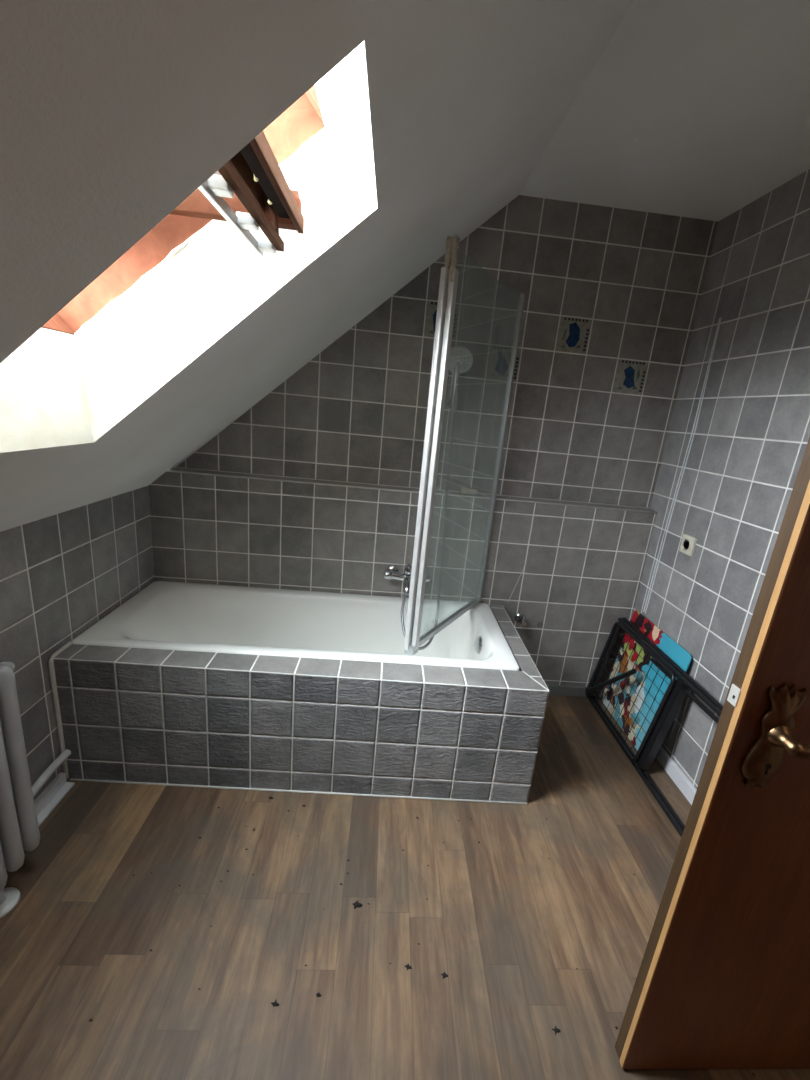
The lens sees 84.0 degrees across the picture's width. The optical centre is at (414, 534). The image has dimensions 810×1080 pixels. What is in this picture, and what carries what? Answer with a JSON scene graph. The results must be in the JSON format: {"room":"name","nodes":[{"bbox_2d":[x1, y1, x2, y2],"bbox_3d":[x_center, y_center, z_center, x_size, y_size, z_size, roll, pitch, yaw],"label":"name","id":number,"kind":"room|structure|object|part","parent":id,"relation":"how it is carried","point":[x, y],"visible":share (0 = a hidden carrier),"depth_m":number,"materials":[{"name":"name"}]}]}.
{"room":"bathroom","nodes":[
{"label":"bathroom","id":0,"kind":"room"},
{"bbox_2d":[0,486,153,799],"bbox_3d":[-1.205,0.563,1.025,0.001,0.967,2.400,5,15,-4],"label":"wall","id":1,"kind":"structure","parent":0,"point":[61,574],"depth_m":1.53,"materials":[{"name":"grey tile"}]},
{"bbox_2d":[32,749,70,797],"bbox_3d":[-1.192,0.880,1.212,0.039,0.036,0.789,4,15,-6],"label":"pipe","id":2,"kind":"object","parent":1,"relation":"attached to","point":[49,771],"visible":0.62,"depth_m":1.49,"materials":[{"name":"white metal"}]},
{"bbox_2d":[34,773,74,826],"bbox_3d":[-1.212,1.074,0.899,0.048,0.050,1.485,5,15,-4],"label":"baseboard","id":3,"kind":"structure","parent":1,"relation":"attached to","point":[50,797],"depth_m":1.54,"materials":[{"name":"white paint"}]},
{"bbox_2d":[0,0,633,531],"bbox_3d":[-0.335,-0.495,0.806,1.534,1.344,2.467,5,15,-4],"label":"ceiling","id":4,"kind":"structure","parent":0,"point":[113,113],"depth_m":0.62,"materials":[{"name":"white paint"}]},
{"bbox_2d":[42,85,326,334],"bbox_3d":[-0.527,-0.668,0.792,0.716,0.622,0.584,5,15,-4],"label":"window","id":5,"kind":"structure","parent":4,"relation":"attached to","point":[251,191],"depth_m":0.99,"materials":[{"name":"brown wood"}]},
{"bbox_3d":[-0.516,-0.683,0.788,0.542,0.056,0.446,5,15,-4],"label":"sash","id":6,"kind":"part","parent":5,"relation":"part of","materials":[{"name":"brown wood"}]},
{"bbox_3d":[-0.288,-0.676,0.803,0.095,0.088,0.450,5,15,-4],"label":"rail","id":7,"kind":"part","parent":5,"relation":"part of","materials":[{"name":"brown wood"}]},
{"bbox_2d":[0,41,376,452],"bbox_3d":[-0.448,-0.499,0.843,0.706,0.740,0.494,5,15,-4],"label":"window recess","id":8,"kind":"structure","parent":4,"relation":"attached to","point":[57,388],"depth_m":1.06,"materials":[{"name":"paint"}]},
{"bbox_2d":[0,695,809,1079],"bbox_3d":[0.563,1.200,1.322,3.758,0.080,2.667,5,15,-4],"label":"floor","id":9,"kind":"structure","parent":0,"point":[510,926],"depth_m":1.25,"materials":[{"name":"brown wood"}]},
{"bbox_2d":[0,662,39,918],"bbox_3d":[-1.115,0.719,1.031,0.124,0.683,0.566,5,15,-4],"label":"radiator","id":10,"kind":"object","parent":9,"relation":"on","point":[19,829],"visible":1,"depth_m":1.20,"materials":[{"name":"white metal"}]},
{"bbox_2d":[271,1000,278,1006],"bbox_3d":[-0.337,1.133,1.086,0.015,0.003,0.018,-9,21,-43],"label":"flake","id":11,"kind":"object","parent":9,"relation":"on","point":[275,1003],"visible":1,"depth_m":1.08,"materials":[{"name":"black"}]},
{"bbox_2d":[48,604,548,804],"bbox_3d":[-0.411,0.627,1.947,1.716,0.511,0.731,5,15,-4],"label":"surround","id":12,"kind":"object","parent":9,"relation":"on","point":[123,714],"visible":0.97,"depth_m":1.61,"materials":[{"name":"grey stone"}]},
{"bbox_2d":[72,581,519,670],"bbox_3d":[-0.445,0.549,1.990,1.643,0.386,0.599,5,15,-4],"label":"bathtub","id":13,"kind":"object","parent":12,"relation":"in","point":[165,615],"visible":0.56,"depth_m":2.16,"materials":[{"name":"white ceramic"}]},
{"bbox_2d":[404,235,524,655],"bbox_3d":[0.211,-0.281,1.818,0.050,1.421,0.673,14,17,28],"label":"screen","id":14,"kind":"object","parent":13,"relation":"on","point":[449,275],"visible":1,"depth_m":1.57,"materials":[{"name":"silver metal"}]},
{"bbox_3d":[0.034,-0.191,1.561,0.019,1.315,0.028,14,18,29],"label":"post","id":15,"kind":"part","parent":14,"relation":"part of","materials":[{"name":"white metal"}]},
{"bbox_3d":[0.061,-0.188,1.563,0.019,1.315,0.028,14,18,29],"label":"post","id":16,"kind":"part","parent":14,"relation":"part of","materials":[{"name":"white metal"}]},
{"bbox_3d":[0.159,0.384,2.008,0.018,0.031,0.624,14,18,29],"label":"rail","id":17,"kind":"part","parent":14,"relation":"part of","materials":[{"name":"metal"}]},
{"bbox_3d":[0.289,0.502,2.041,0.026,0.081,0.082,5,15,-4],"label":"overflow plate","id":18,"kind":"part","parent":13,"relation":"part of","materials":[{"name":"silver metal"}]},
{"bbox_3d":[-0.383,0.394,1.886,1.705,0.003,0.726,5,15,-4],"label":"tile trim","id":19,"kind":"part","parent":12,"relation":"part of","materials":[{"name":"grey tile"}]},
{"bbox_3d":[0.439,0.700,2.011,0.004,0.495,0.726,5,15,-4],"label":"panel","id":20,"kind":"part","parent":12,"relation":"part of","materials":[{"name":"white ceramic"}]},
{"bbox_2d":[353,900,362,909],"bbox_3d":[-0.168,1.085,1.319,0.027,0.005,0.022,-4,18,-31],"label":"flake","id":21,"kind":"object","parent":9,"relation":"on","point":[356,904],"visible":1,"depth_m":1.32,"materials":[{"name":"black"}]},
{"bbox_2d":[552,1025,560,1034],"bbox_3d":[0.343,1.199,1.089,0.019,0.004,0.015,-3,18,-30],"label":"flake","id":22,"kind":"object","parent":9,"relation":"on","point":[555,1029],"visible":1,"depth_m":1.09,"materials":[{"name":"black"}]},
{"bbox_2d":[602,610,690,750],"bbox_3d":[1.075,0.698,2.141,0.069,0.542,0.455,5,15,-4],"label":"board","id":23,"kind":"object","parent":9,"relation":"on","point":[680,656],"visible":0.71,"depth_m":2.14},
{"bbox_2d":[585,617,722,836],"bbox_3d":[1.023,0.789,1.903,0.147,0.484,1.026,5,15,-4],"label":"rack","id":24,"kind":"object","parent":9,"relation":"on","point":[669,706],"visible":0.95,"depth_m":1.92,"materials":[{"name":"black metal"}]},
{"bbox_3d":[0.998,0.720,2.137,0.093,0.449,0.517,5,15,-4],"label":"frame","id":25,"kind":"part","parent":24,"relation":"part of","materials":[{"name":"black metal"}]},
{"bbox_3d":[0.960,1.006,1.957,0.018,0.018,1.020,5,15,-4],"label":"rail","id":26,"kind":"part","parent":24,"relation":"part of","materials":[{"name":"black metal"}]},
{"bbox_3d":[0.986,1.013,1.960,0.018,0.018,1.020,5,15,-4],"label":"rail","id":27,"kind":"part","parent":24,"relation":"part of","materials":[{"name":"black metal"}]},
{"bbox_3d":[1.080,0.576,1.838,0.019,0.023,1.010,5,15,-4],"label":"rail","id":28,"kind":"part","parent":24,"relation":"part of","materials":[{"name":"black metal"}]},
{"bbox_3d":[1.107,0.575,1.839,0.019,0.023,1.010,5,15,-4],"label":"rail","id":29,"kind":"part","parent":24,"relation":"part of","materials":[{"name":"black metal"}]},
{"bbox_3d":[1.102,0.663,1.713,0.016,0.028,0.720,4,15,-4],"label":"rail","id":30,"kind":"part","parent":24,"relation":"part of","materials":[{"name":"black metal"}]},
{"bbox_2d":[149,195,717,687],"bbox_3d":[-0.002,-0.319,2.119,2.408,2.311,0.067,5,15,-4],"label":"wall","id":31,"kind":"structure","parent":0,"point":[356,411],"depth_m":2.11,"materials":[{"name":"grey tile"}]},
{"bbox_2d":[384,564,430,594],"bbox_3d":[-0.034,0.202,2.148,0.228,0.131,0.152,5,15,-4],"label":"mixer","id":32,"kind":"object","parent":31,"relation":"attached to","point":[392,571],"visible":0.7,"depth_m":2.15,"materials":[{"name":"silver metal"}]},
{"bbox_3d":[-0.129,0.194,2.163,0.040,0.046,0.046,5,15,-4],"label":"knob","id":33,"kind":"part","parent":32,"relation":"part of","materials":[{"name":"silver metal"}]},
{"bbox_3d":[-0.030,0.171,2.135,0.044,0.064,0.082,5,15,-4],"label":"lever","id":34,"kind":"part","parent":32,"relation":"part of","materials":[{"name":"silver metal"}]},
{"bbox_3d":[0.058,0.208,2.177,0.040,0.046,0.046,5,15,-4],"label":"knob","id":35,"kind":"part","parent":32,"relation":"part of","materials":[{"name":"silver metal"}]},
{"bbox_2d":[167,467,657,512],"bbox_3d":[0.030,-0.209,2.150,2.324,0.014,0.074,5,15,-4],"label":"trim","id":36,"kind":"structure","parent":31,"relation":"attached to","point":[176,467],"depth_m":2.13,"materials":[{"name":"grey tile"}]},
{"bbox_2d":[460,487,477,494],"bbox_3d":[0.259,-0.208,2.155,0.080,0.028,0.046,5,15,-4],"label":"soap bar","id":37,"kind":"object","parent":36,"relation":"on","point":[464,490],"visible":1,"depth_m":2.13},
{"bbox_2d":[401,346,472,649],"bbox_3d":[0.085,-0.152,2.045,0.181,1.332,0.342,10,16,15],"label":"shower","id":38,"kind":"object","parent":31,"relation":"attached to","point":[461,358],"visible":0.88,"depth_m":2.01,"materials":[{"name":"white metal"}]},
{"bbox_3d":[0.180,-0.649,1.973,0.031,0.230,0.044,5,15,-4],"label":"handle","id":39,"kind":"part","parent":38,"relation":"part of","materials":[{"name":"silver metal"}]},
{"bbox_2d":[424,301,459,339],"bbox_3d":[0.118,-0.943,1.984,0.144,0.144,0.003,5,15,-4],"label":"tile","id":40,"kind":"structure","parent":31,"relation":"attached to","point":[431,310],"depth_m":1.98,"materials":[{"name":"tile"}]},
{"bbox_2d":[486,345,520,381],"bbox_3d":[0.403,-0.776,2.044,0.144,0.144,0.003,5,15,-4],"label":"tile","id":41,"kind":"structure","parent":31,"relation":"attached to","point":[499,358],"depth_m":2.04,"materials":[{"name":"tile"}]},
{"bbox_2d":[515,613,526,626],"bbox_3d":[0.544,0.438,2.283,0.056,0.062,0.074,5,15,-4],"label":"angle valve","id":42,"kind":"object","parent":31,"relation":"attached to","point":[520,617],"visible":1,"depth_m":2.27,"materials":[{"name":"silver metal"}]},
{"bbox_3d":[0.545,0.447,2.263,0.032,0.031,0.030,5,15,-4],"label":"knob","id":43,"kind":"part","parent":42,"relation":"part of","materials":[{"name":"silver metal"}]},
{"bbox_2d":[555,316,591,353],"bbox_3d":[0.715,-0.896,2.025,0.144,0.144,0.003,5,15,-4],"label":"tile","id":44,"kind":"structure","parent":31,"relation":"attached to","point":[573,333],"depth_m":2.02,"materials":[{"name":"tile"}]},
{"bbox_2d":[546,684,604,697],"bbox_3d":[0.738,0.842,2.436,0.675,0.055,0.014,5,15,-4],"label":"baseboard","id":45,"kind":"structure","parent":31,"relation":"attached to","point":[563,690],"depth_m":2.44,"materials":[{"name":"grey tile"}]},
{"bbox_2d":[612,359,648,394],"bbox_3d":[1.000,-0.729,2.086,0.144,0.144,0.003,5,15,-4],"label":"tile","id":46,"kind":"structure","parent":31,"relation":"attached to","point":[630,376],"depth_m":2.08,"materials":[{"name":"tile"}]},
{"bbox_2d":[519,0,809,221],"bbox_3d":[0.925,-1.046,0.713,0.874,0.001,2.467,5,15,-4],"label":"ceiling","id":47,"kind":"structure","parent":0,"point":[697,109],"depth_m":1.31,"materials":[{"name":"white paint"}]},
{"bbox_2d":[633,169,809,789],"bbox_3d":[1.251,0.098,1.048,0.001,2.311,2.467,5,15,-4],"label":"wall","id":48,"kind":"structure","parent":0,"point":[752,433],"depth_m":1.75,"materials":[{"name":"grey tile"}]},
{"bbox_2d":[655,746,695,804],"bbox_3d":[1.115,1.057,1.772,0.018,0.062,1.438,5,15,-4],"label":"baseboard","id":49,"kind":"structure","parent":48,"relation":"attached to","point":[675,773],"depth_m":1.90,"materials":[{"name":"white paint"}]},
{"bbox_2d":[643,317,721,613],"bbox_3d":[1.208,-0.254,2.050,0.005,1.350,0.049,5,15,-4],"label":"trim","id":50,"kind":"structure","parent":48,"relation":"attached to","point":[719,321],"depth_m":2.02,"materials":[{"name":"grey tile"}]},
{"bbox_2d":[679,534,696,555],"bbox_3d":[1.183,0.045,1.953,0.018,0.080,0.080,5,15,-4],"label":"wall socket","id":51,"kind":"object","parent":48,"relation":"attached to","point":[688,543],"visible":1,"depth_m":1.94,"materials":[{"name":"beige plastic"}]},
{"bbox_2d":[615,437,809,1068],"bbox_3d":[0.902,0.305,0.780,0.681,1.972,0.100,5,15,-4],"label":"door","id":52,"kind":"structure","parent":48,"relation":"in","point":[722,981],"depth_m":0.89,"materials":[{"name":"brown wood"}]},
{"bbox_3d":[0.564,0.284,0.793,0.005,0.034,0.020,5,15,-4],"label":"latch plate","id":53,"kind":"part","parent":52,"relation":"part of","materials":[{"name":"silver metal"}]},
{"bbox_3d":[0.628,0.359,0.787,0.072,0.214,0.014,5,15,-4],"label":"plate","id":54,"kind":"part","parent":52,"relation":"part of","materials":[{"name":"brown metal"}]},
{"bbox_3d":[0.692,0.364,0.747,0.140,0.034,0.024,5,15,-4],"label":"lever","id":55,"kind":"part","parent":52,"relation":"part of","materials":[{"name":"brown metal"}]}
]}

